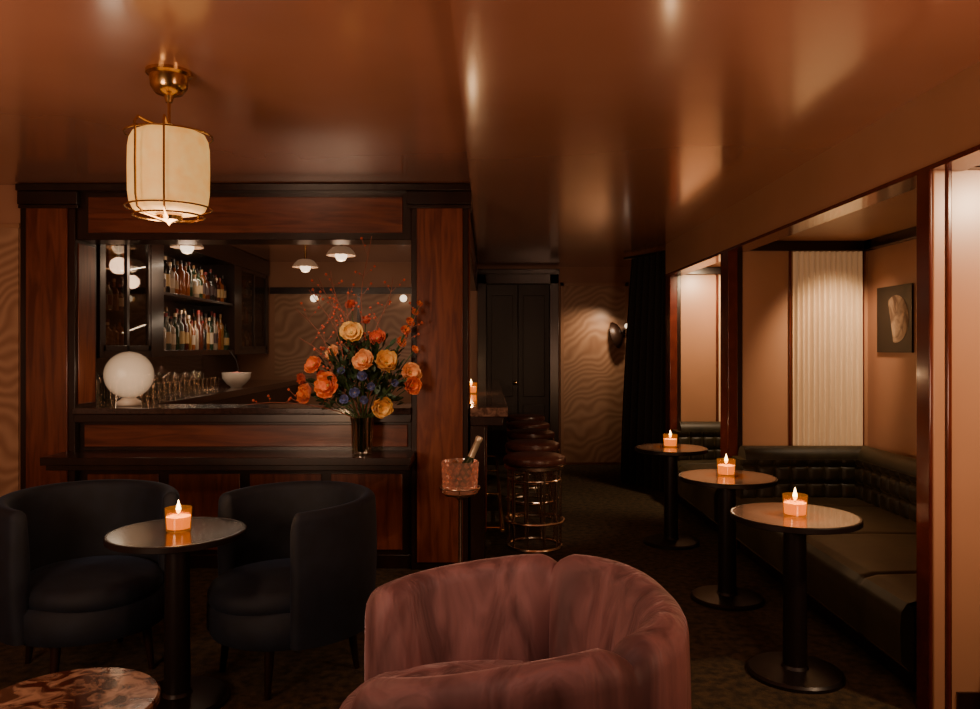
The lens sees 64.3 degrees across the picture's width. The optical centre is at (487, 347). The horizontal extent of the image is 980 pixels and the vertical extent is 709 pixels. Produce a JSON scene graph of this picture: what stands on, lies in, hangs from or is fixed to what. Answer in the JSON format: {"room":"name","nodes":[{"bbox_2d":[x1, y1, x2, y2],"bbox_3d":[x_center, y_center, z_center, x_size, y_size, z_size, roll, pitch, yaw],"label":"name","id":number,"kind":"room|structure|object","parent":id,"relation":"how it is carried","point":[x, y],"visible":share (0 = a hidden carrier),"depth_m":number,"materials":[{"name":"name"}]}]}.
{"room":"cocktail bar lounge","nodes":[
{"label":"cocktail bar lounge","id":0,"kind":"room"},
{"bbox_2d":[0,185,19,496],"bbox_3d":[-3.163,0.190,5.228,0.195,2.520,0.265,0,0,0],"label":"wall","id":1,"kind":"structure","parent":0,"point":[9,210],"depth_m":5.11,"materials":[{"name":"brown wood"}]},
{"bbox_2d":[237,262,630,464],"bbox_3d":[-0.255,0.190,9.775,6.010,2.520,0.150,0,0,0],"label":"wall","id":2,"kind":"structure","parent":0,"point":[281,274],"depth_m":9.70,"materials":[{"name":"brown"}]},
{"bbox_2d":[310,295,318,301],"bbox_3d":[-2.140,-0.610,9.611,0.090,0.090,0.145,0,0,0],"label":"wall sconce","id":3,"kind":"object","parent":2,"relation":"attached to","point":[312,299],"visible":0.76,"depth_m":9.56,"materials":[{"name":"white glass"}]},
{"bbox_2d":[270,287,410,375],"bbox_3d":[-1.625,-0.200,9.670,2.150,1.100,0.060,0,0,0],"label":"wallpaper","id":4,"kind":"structure","parent":2,"relation":"attached to","point":[291,352],"depth_m":9.68,"materials":[{"name":"paper"}]},
{"bbox_2d":[400,295,406,301],"bbox_3d":[-1.040,-0.610,9.611,0.090,0.090,0.145,0,0,0],"label":"wall sconce","id":5,"kind":"object","parent":2,"relation":"attached to","point":[403,298],"visible":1,"depth_m":9.55,"materials":[{"name":"white glass"}]},
{"bbox_2d":[470,215,476,290],"bbox_3d":[-0.290,-0.887,7.565,0.320,0.355,4.270,0,0,0],"label":"trim","id":6,"kind":"structure","parent":2,"relation":"attached to","point":[473,263],"depth_m":7.49,"materials":[{"name":"brown wood"}]},
{"bbox_2d":[477,269,559,464],"bbox_3d":[0.375,0.240,9.640,1.010,2.420,0.120,0,0,0],"label":"door","id":7,"kind":"structure","parent":2,"relation":"in","point":[518,309],"depth_m":9.64,"materials":[{"name":"brown wood"}]},
{"bbox_2d":[560,283,627,461],"bbox_3d":[1.320,0.320,9.685,0.840,2.260,0.030,0,0,0],"label":"wallpaper","id":8,"kind":"structure","parent":2,"relation":"attached to","point":[592,367],"depth_m":9.68,"materials":[{"name":"paper"}]},
{"bbox_2d":[610,322,626,347],"bbox_3d":[1.607,-0.157,9.584,0.245,0.326,0.187,0,0,0],"label":"wall sconce","id":9,"kind":"object","parent":2,"relation":"attached to","point":[617,335],"visible":0.81,"depth_m":9.52,"materials":[{"name":"brown metal"}]},
{"bbox_2d":[0,465,917,708],"bbox_3d":[-0.260,1.500,3.775,6.320,0.100,12.150,0,0,0],"label":"floor","id":10,"kind":"structure","parent":0,"point":[606,517],"depth_m":3.85,"materials":[{"name":"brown carpet"}]},
{"bbox_2d":[0,667,160,708],"bbox_3d":[-1.160,1.210,2.130,0.490,0.480,0.490,0,0,0],"label":"side table","id":11,"kind":"object","parent":10,"relation":"on","point":[103,687],"visible":1,"depth_m":2.20,"materials":[{"name":"brown stone"}]},
{"bbox_2d":[0,479,179,673],"bbox_3d":[-1.830,1.053,3.571,0.779,0.797,0.750,0,0,-42],"label":"barrel chair","id":12,"kind":"object","parent":10,"relation":"on","point":[60,586],"visible":0.92,"depth_m":3.45,"materials":[{"name":"fabric"}]},
{"bbox_2d":[103,517,246,708],"bbox_3d":[-1.275,1.100,3.200,0.544,0.700,0.544,0,0,0],"label":"pedestal table","id":13,"kind":"object","parent":10,"relation":"on","point":[179,689],"visible":0.95,"depth_m":3.15,"materials":[{"name":"black metal"}]},
{"bbox_2d":[166,499,190,529],"bbox_3d":[-1.270,0.685,3.200,0.106,0.128,0.106,0,0,0],"label":"votive candle","id":14,"kind":"object","parent":13,"relation":"on","point":[178,521],"visible":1,"depth_m":3.17,"materials":[{"name":"orange wax"}]},
{"bbox_2d":[96,245,298,404],"bbox_3d":[-2.790,0.193,7.540,0.920,2.515,4.180,0,0,0],"label":"bar cabinet","id":15,"kind":"object","parent":10,"relation":"on","point":[140,368],"visible":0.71,"depth_m":7.18,"materials":[{"name":"brown wood"}]},
{"bbox_2d":[106,245,123,344],"label":"liquor bottles","id":16,"kind":"object","parent":15,"relation":"in","point":[114,258],"depth_m":5.92,"materials":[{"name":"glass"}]},
{"bbox_2d":[164,256,228,349],"label":"liquor bottles","id":17,"kind":"object","parent":15,"relation":"in","point":[199,330],"depth_m":7.41,"materials":[{"name":"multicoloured glass"}]},
{"bbox_2d":[222,351,250,386],"bbox_3d":[-2.500,0.207,7.750,0.280,0.365,0.280,0,0,0],"label":"bowl","id":18,"kind":"object","parent":15,"relation":"in","point":[233,379],"visible":1,"depth_m":7.66,"materials":[{"name":"beige ceramic"}]},
{"bbox_2d":[15,184,471,569],"bbox_3d":[-1.585,0.193,5.122,2.950,2.515,0.645,0,0,0],"label":"bar surround","id":19,"kind":"object","parent":10,"relation":"on","point":[205,452],"visible":0.81,"depth_m":5.10,"materials":[{"name":"brown wood"}]},
{"bbox_3d":[-0.800,0.557,4.970,0.160,0.235,0.160,0,0,0],"label":"glass vase","id":20,"kind":"object","parent":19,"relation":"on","visible":0},
{"bbox_2d":[247,236,422,450],"bbox_3d":[-0.957,-0.025,4.970,1.096,1.360,0.426,0,0,0],"label":"flower bouquet","id":21,"kind":"object","parent":20,"relation":"in","point":[363,363],"visible":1,"depth_m":4.91,"materials":[{"name":"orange plant"}]},
{"bbox_2d":[207,481,376,699],"bbox_3d":[-0.884,1.053,3.530,0.779,0.797,0.750,0,0,45],"label":"barrel chair","id":22,"kind":"object","parent":10,"relation":"on","point":[302,574],"visible":0.98,"depth_m":3.28,"materials":[{"name":"fabric"}]},
{"bbox_2d":[409,380,507,560],"bbox_3d":[-0.215,0.920,7.330,0.690,1.060,4.460,0,0,0],"label":"bar counter","id":23,"kind":"object","parent":10,"relation":"on","point":[487,406],"depth_m":5.12,"materials":[{"name":"brown wood"}]},
{"bbox_2d":[470,380,476,392],"bbox_3d":[-0.145,0.325,6.650,0.106,0.128,0.106,0,0,0],"label":"votive candle","id":24,"kind":"object","parent":23,"relation":"on","point":[472,388],"visible":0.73,"depth_m":6.62,"materials":[{"name":"orange wax"}]},
{"bbox_2d":[439,436,482,562],"bbox_3d":[-0.163,0.983,4.600,0.263,0.934,0.260,0,0,0],"label":"stand","id":25,"kind":"object","parent":10,"relation":"on","point":[461,475],"visible":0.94,"depth_m":4.58,"materials":[{"name":"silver metal"}]},
{"bbox_2d":[339,554,690,708],"bbox_3d":[0.046,1.066,2.228,0.992,0.768,1.039,0,0,-6],"label":"tub chair","id":26,"kind":"object","parent":10,"relation":"on","point":[525,631],"visible":1,"depth_m":2.46,"materials":[{"name":"pink fabric"}]},
{"bbox_2d":[505,414,544,475],"bbox_3d":[0.430,1.111,9.050,0.460,0.678,0.460,0,0,0],"label":"bar stool","id":27,"kind":"object","parent":10,"relation":"on","point":[512,417],"visible":0.21,"depth_m":8.89,"materials":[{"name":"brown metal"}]},
{"bbox_2d":[506,420,549,488],"bbox_3d":[0.420,1.111,8.200,0.460,0.678,0.460,0,0,0],"label":"bar stool","id":28,"kind":"object","parent":10,"relation":"on","point":[522,424],"visible":0.3,"depth_m":8.04,"materials":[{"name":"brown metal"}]},
{"bbox_2d":[506,429,554,505],"bbox_3d":[0.400,1.111,7.350,0.460,0.678,0.460,0,0,0],"label":"bar stool","id":29,"kind":"object","parent":10,"relation":"on","point":[514,434],"visible":0.38,"depth_m":7.22,"materials":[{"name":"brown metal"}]},
{"bbox_2d":[505,439,559,526],"bbox_3d":[0.370,1.111,6.500,0.460,0.678,0.460,0,0,0],"label":"bar stool","id":30,"kind":"object","parent":10,"relation":"on","point":[518,445],"depth_m":6.39,"materials":[{"name":"brown leather"}]},
{"bbox_2d":[503,451,565,552],"bbox_3d":[0.340,1.111,5.700,0.460,0.678,0.460,0,0,0],"label":"bar stool","id":31,"kind":"object","parent":10,"relation":"on","point":[523,461],"depth_m":5.58,"materials":[{"name":"brown leather"}]},
{"bbox_2d":[635,443,707,549],"bbox_3d":[1.360,1.095,5.800,0.530,0.710,0.530,0,0,0],"label":"pedestal table","id":32,"kind":"object","parent":10,"relation":"on","point":[670,540],"visible":0.99,"depth_m":5.75,"materials":[{"name":"black metal"}]},
{"bbox_2d":[664,431,676,445],"bbox_3d":[1.360,0.675,5.820,0.106,0.128,0.106,0,0,0],"label":"votive candle","id":33,"kind":"object","parent":32,"relation":"on","point":[670,441],"visible":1,"depth_m":5.79,"materials":[{"name":"orange wax"}]},
{"bbox_2d":[672,422,719,532],"bbox_3d":[2.212,1.068,6.595,1.055,0.764,1.550,0,0,0],"label":"banquette","id":34,"kind":"object","parent":10,"relation":"on","point":[702,502],"visible":0.21,"depth_m":7.01,"materials":[{"name":"black leather"}]},
{"bbox_2d":[678,469,777,610],"bbox_3d":[1.380,1.095,4.500,0.550,0.710,0.550,0,0,0],"label":"pedestal table","id":35,"kind":"object","parent":10,"relation":"on","point":[726,596],"visible":0.98,"depth_m":4.45,"materials":[{"name":"black metal"}]},
{"bbox_2d":[718,455,734,474],"bbox_3d":[1.380,0.675,4.520,0.106,0.128,0.106,0,0,0],"label":"votive candle","id":36,"kind":"object","parent":35,"relation":"on","point":[725,469],"visible":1,"depth_m":4.49,"materials":[{"name":"orange wax"}]},
{"bbox_2d":[730,502,862,693],"bbox_3d":[1.365,1.095,3.470,0.550,0.710,0.550,0,0,0],"label":"pedestal table","id":37,"kind":"object","parent":10,"relation":"on","point":[792,670],"visible":0.92,"depth_m":3.42,"materials":[{"name":"black metal"}]},
{"bbox_2d":[783,489,806,515],"bbox_3d":[1.350,0.675,3.430,0.106,0.128,0.106,0,0,0],"label":"votive candle","id":38,"kind":"object","parent":37,"relation":"on","point":[791,507],"visible":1,"depth_m":3.40,"materials":[{"name":"orange wax"}]},
{"bbox_2d":[732,446,915,691],"bbox_3d":[2.212,1.068,4.380,1.055,0.764,2.380,0,0,0],"label":"banquette","id":39,"kind":"object","parent":10,"relation":"on","point":[862,582],"visible":0.64,"depth_m":4.38,"materials":[{"name":"dark brown leather"}]},
{"bbox_2d":[0,0,979,266],"bbox_3d":[-0.260,-1.110,3.775,6.320,0.200,12.150,0,0,0],"label":"ceiling","id":40,"kind":"structure","parent":0,"point":[581,133],"depth_m":3.17,"materials":[{"name":"brown paint"}]},
{"bbox_2d":[123,64,213,224],"bbox_3d":[-1.235,-0.772,3.020,0.327,0.596,0.331,0,0,0],"label":"pendant lamp","id":41,"kind":"object","parent":40,"relation":"hanging from","point":[168,164],"visible":1,"depth_m":2.92,"materials":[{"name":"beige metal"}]},
{"bbox_2d":[170,245,203,253],"bbox_3d":[-2.450,-0.916,6.350,0.266,0.305,0.266,0,0,0],"label":"ceiling lamp","id":42,"kind":"object","parent":40,"relation":"attached to","point":[187,249],"visible":0.33,"depth_m":6.32,"materials":[{"name":"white metal"}]},
{"bbox_2d":[292,245,318,272],"bbox_3d":[-1.850,-0.916,7.900,0.266,0.305,0.266,0,0,0],"label":"ceiling lamp","id":43,"kind":"object","parent":40,"relation":"attached to","point":[305,264],"visible":0.93,"depth_m":7.85,"materials":[{"name":"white metal"}]},
{"bbox_2d":[326,245,355,261],"bbox_3d":[-1.300,-0.916,6.900,0.266,0.305,0.266,0,0,0],"label":"ceiling lamp","id":44,"kind":"object","parent":40,"relation":"attached to","point":[340,253],"visible":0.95,"depth_m":6.84,"materials":[{"name":"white metal"}]},
{"bbox_2d":[621,250,665,490],"bbox_3d":[1.640,0.228,8.076,0.192,2.424,0.832,0,0,-25],"label":"curtain","id":45,"kind":"object","parent":40,"relation":"hanging from","point":[643,413],"visible":0.77,"depth_m":8.12,"materials":[{"name":"black fabric"}]},
{"bbox_2d":[681,275,718,421],"bbox_3d":[2.295,0.340,7.504,0.910,2.220,0.132,0,0,0],"label":"wall partition","id":46,"kind":"structure","parent":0,"point":[698,292],"depth_m":7.45,"materials":[{"name":"beige paint"}]},
{"bbox_2d":[719,275,719,421],"bbox_3d":[2.445,0.005,7.414,0.500,1.400,0.044,0,0,0],"label":"sheer curtain","id":47,"kind":"object","parent":46,"relation":"hanging from","point":[719,275],"visible":0.02,"depth_m":7.43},
{"bbox_2d":[743,251,867,445],"bbox_3d":[2.295,0.340,5.704,0.910,2.220,0.132,0,0,0],"label":"wall partition","id":48,"kind":"structure","parent":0,"point":[765,273],"depth_m":5.65,"materials":[{"name":"beige paint"}]},
{"bbox_2d":[793,251,862,445],"bbox_3d":[2.445,0.005,5.614,0.500,1.400,0.044,0,0,0],"label":"wall panel","id":49,"kind":"object","parent":48,"relation":"hanging from","point":[827,286],"visible":1,"depth_m":5.61,"materials":[{"name":"beige fabric"}]},
{"bbox_2d":[666,61,979,273],"bbox_3d":[2.240,-0.860,2.725,1.020,0.300,9.750,0,0,0],"label":"soffit","id":50,"kind":"structure","parent":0,"point":[943,122],"depth_m":3.93,"materials":[{"name":"beige paint"}]},
{"bbox_2d":[665,144,979,276],"bbox_3d":[1.795,-0.705,2.725,0.140,0.020,9.750,0,0,0],"label":"trim","id":51,"kind":"structure","parent":50,"relation":"attached to","point":[969,158],"depth_m":3.83,"materials":[{"name":"brown wood"}]},
{"bbox_2d":[868,239,915,458],"bbox_3d":[2.825,0.220,3.775,0.150,2.460,12.150,0,0,0],"label":"wall","id":52,"kind":"structure","parent":0,"point":[891,375],"depth_m":5.33,"materials":[{"name":"brown paint"}]},
{"bbox_2d":[665,239,873,499],"bbox_3d":[2.240,0.340,6.555,1.020,2.220,2.110,0,0,0],"label":"trim","id":53,"kind":"structure","parent":52,"relation":"attached to","point":[672,282],"depth_m":7.43,"materials":[{"name":"brown wood"}]},
{"bbox_2d":[720,226,915,548],"bbox_3d":[2.240,0.340,4.755,1.020,2.220,2.110,0,0,0],"label":"trim","id":54,"kind":"structure","parent":52,"relation":"attached to","point":[731,263],"depth_m":5.62,"materials":[{"name":"brown wood"}]},
{"bbox_2d":[877,283,913,352],"bbox_3d":[2.740,-0.195,5.260,0.014,0.450,0.450,0,0,0],"label":"painting","id":55,"kind":"object","parent":52,"relation":"attached to","point":[895,304],"visible":1,"depth_m":5.22,"materials":[{"name":"black paint"}]},
{"bbox_2d":[916,165,979,708],"bbox_3d":[2.239,0.340,2.140,1.022,2.220,2.050,0,0,0],"label":"trim","id":56,"kind":"structure","parent":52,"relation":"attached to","point":[933,188],"depth_m":3.05,"materials":[{"name":"beige paint"}]},
{"bbox_2d":[952,170,979,708],"bbox_3d":[2.275,0.340,3.104,0.950,2.220,0.102,0,0,0],"label":"wall partition","id":57,"kind":"structure","parent":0,"point":[966,183],"depth_m":3.06,"materials":[{"name":"beige paint"}]}
]}

